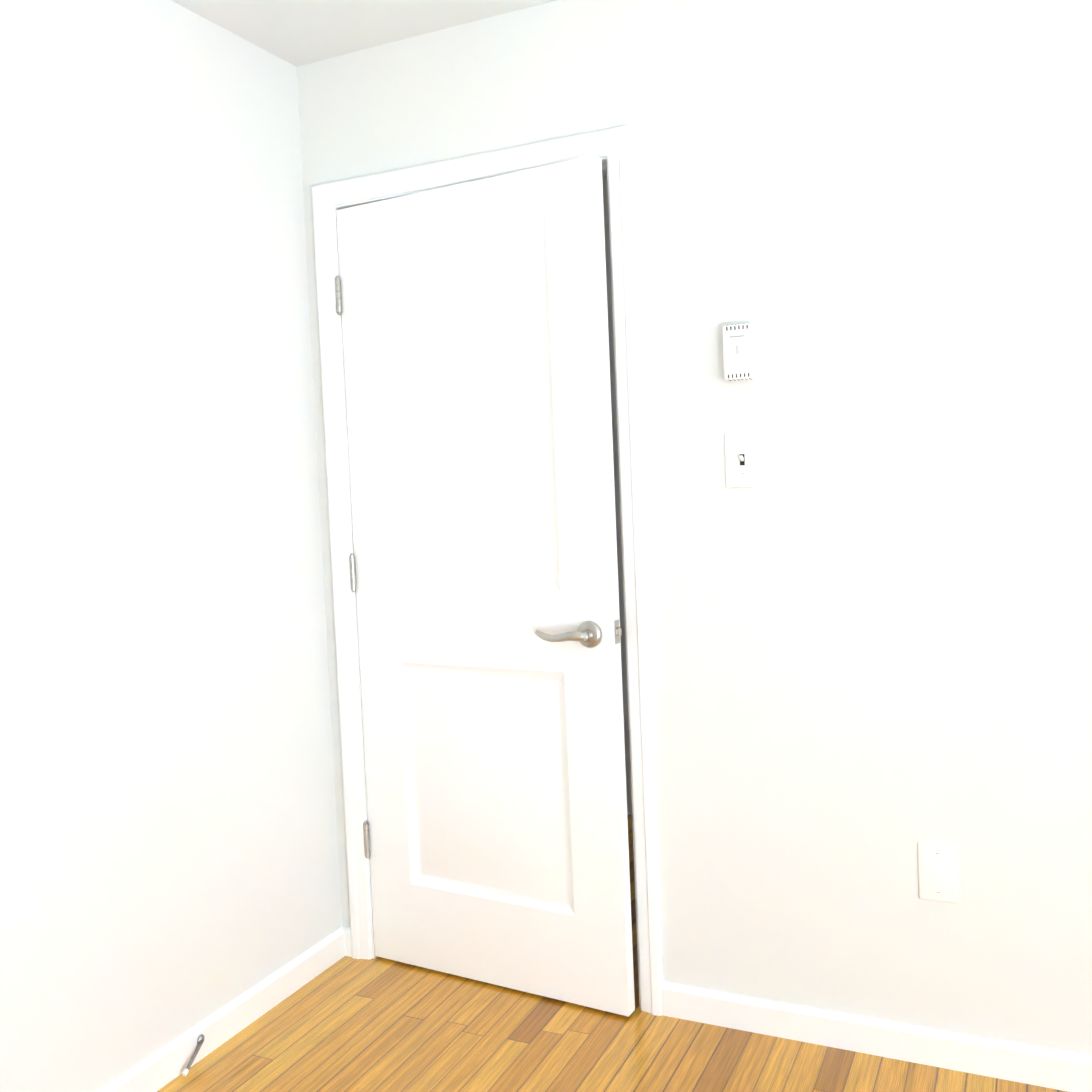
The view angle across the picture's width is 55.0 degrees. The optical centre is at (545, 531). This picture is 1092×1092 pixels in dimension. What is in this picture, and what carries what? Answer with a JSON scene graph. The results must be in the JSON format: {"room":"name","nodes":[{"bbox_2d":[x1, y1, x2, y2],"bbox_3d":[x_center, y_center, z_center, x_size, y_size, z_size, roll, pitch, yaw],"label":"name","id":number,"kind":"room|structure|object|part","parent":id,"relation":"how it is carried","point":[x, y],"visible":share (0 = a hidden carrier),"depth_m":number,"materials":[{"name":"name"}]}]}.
{"room":"empty bedroom","nodes":[
{"label":"empty bedroom","id":0,"kind":"room"},
{"bbox_2d":[0,0,341,1091],"bbox_3d":[-1.340,0.070,1.428,0.130,2.400,3.180,-1,3,25],"label":"wall","id":1,"kind":"structure","parent":0,"point":[168,848],"depth_m":2.29,"materials":[{"name":"paint"}]},
{"bbox_2d":[97,926,351,1091],"bbox_3d":[-0.792,1.163,2.378,0.058,0.076,1.138,-1,3,25],"label":"baseboard","id":2,"kind":"structure","parent":1,"relation":"attached to","point":[159,1069],"depth_m":2.48,"materials":[{"name":"white wood"}]},
{"bbox_2d":[182,1034,204,1076],"bbox_3d":[-0.788,1.172,2.348,0.013,0.053,0.092,-2,3,13],"label":"spring door stop","id":3,"kind":"object","parent":2,"relation":"attached to","point":[200,1039],"visible":1,"depth_m":2.35,"materials":[{"name":"silver metal"}]},
{"bbox_2d":[171,0,555,66],"bbox_3d":[0.149,-1.247,1.441,4.160,0.100,4.630,-1,3,25],"label":"ceiling","id":4,"kind":"structure","parent":0,"point":[296,33],"depth_m":2.51,"materials":[{"name":"paint"}]},
{"bbox_2d":[157,814,1067,1091],"bbox_3d":[0.255,1.247,1.566,4.160,0.100,4.630,-1,3,25],"label":"floor","id":5,"kind":"structure","parent":0,"point":[353,1024],"depth_m":2.36,"materials":[{"name":"brown wood"}]},
{"bbox_2d":[602,176,631,814],"bbox_3d":[0.535,-0.132,3.844,2.780,2.400,0.100,-1,3,25],"label":"wall","id":6,"kind":"structure","parent":0,"point":[616,481],"depth_m":3.91,"materials":[{"name":"paint"}]},
{"bbox_2d":[297,0,1091,1055],"bbox_3d":[0.889,-0.065,2.206,3.510,2.400,0.130,-1,3,25],"label":"wall","id":7,"kind":"structure","parent":0,"point":[871,626],"depth_m":2.25,"materials":[{"name":"paint"}]},
{"bbox_2d":[335,155,634,1016],"bbox_3d":[-0.170,0.151,2.629,0.780,2.002,0.135,-1,3,30],"label":"door","id":8,"kind":"structure","parent":7,"relation":"in","point":[476,367],"depth_m":2.59,"materials":[{"name":"paint"}]},
{"bbox_3d":[-0.508,0.105,2.809,0.015,1.560,0.044,-1,3,30],"label":"door hinges","id":9,"kind":"part","parent":8,"relation":"part of","materials":[{"name":"silver metal"}]},
{"bbox_3d":[0.070,0.241,2.499,0.158,0.064,0.135,-1,3,30],"label":"lever handle","id":10,"kind":"part","parent":8,"relation":"part of","materials":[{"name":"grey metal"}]},
{"bbox_2d":[311,125,662,1015],"bbox_3d":[-0.142,0.116,2.690,0.890,2.079,0.150,-1,3,25],"label":"door frame","id":11,"kind":"structure","parent":7,"relation":"attached to","point":[613,145],"depth_m":2.50,"materials":[{"name":"white wood"}]},
{"bbox_2d":[722,323,757,382],"bbox_3d":[0.425,-0.394,2.307,0.072,0.125,0.039,-1,3,25],"label":"thermostat","id":12,"kind":"object","parent":7,"relation":"attached to","point":[740,355],"visible":0.98,"depth_m":2.29,"materials":[{"name":"plastic"}]},
{"bbox_2d":[724,431,760,487],"bbox_3d":[0.435,-0.159,2.330,0.079,0.124,0.019,-1,3,25],"label":"light switch","id":13,"kind":"object","parent":7,"relation":"attached to","point":[742,461],"visible":1,"depth_m":2.33,"materials":[{"name":"plastic"}]},
{"bbox_2d":[661,982,1091,1091],"bbox_3d":[1.315,1.092,2.009,2.292,0.076,0.014,-1,3,25],"label":"baseboard","id":14,"kind":"structure","parent":7,"relation":"attached to","point":[995,1058],"depth_m":2.27,"materials":[{"name":"white wood"}]},
{"bbox_2d":[918,842,958,902],"bbox_3d":[0.828,0.720,2.214,0.080,0.124,0.007,-1,3,25],"label":"electrical outlet plate","id":15,"kind":"object","parent":7,"relation":"attached to","point":[938,871],"visible":1,"depth_m":2.21,"materials":[{"name":"plastic"}]}
]}

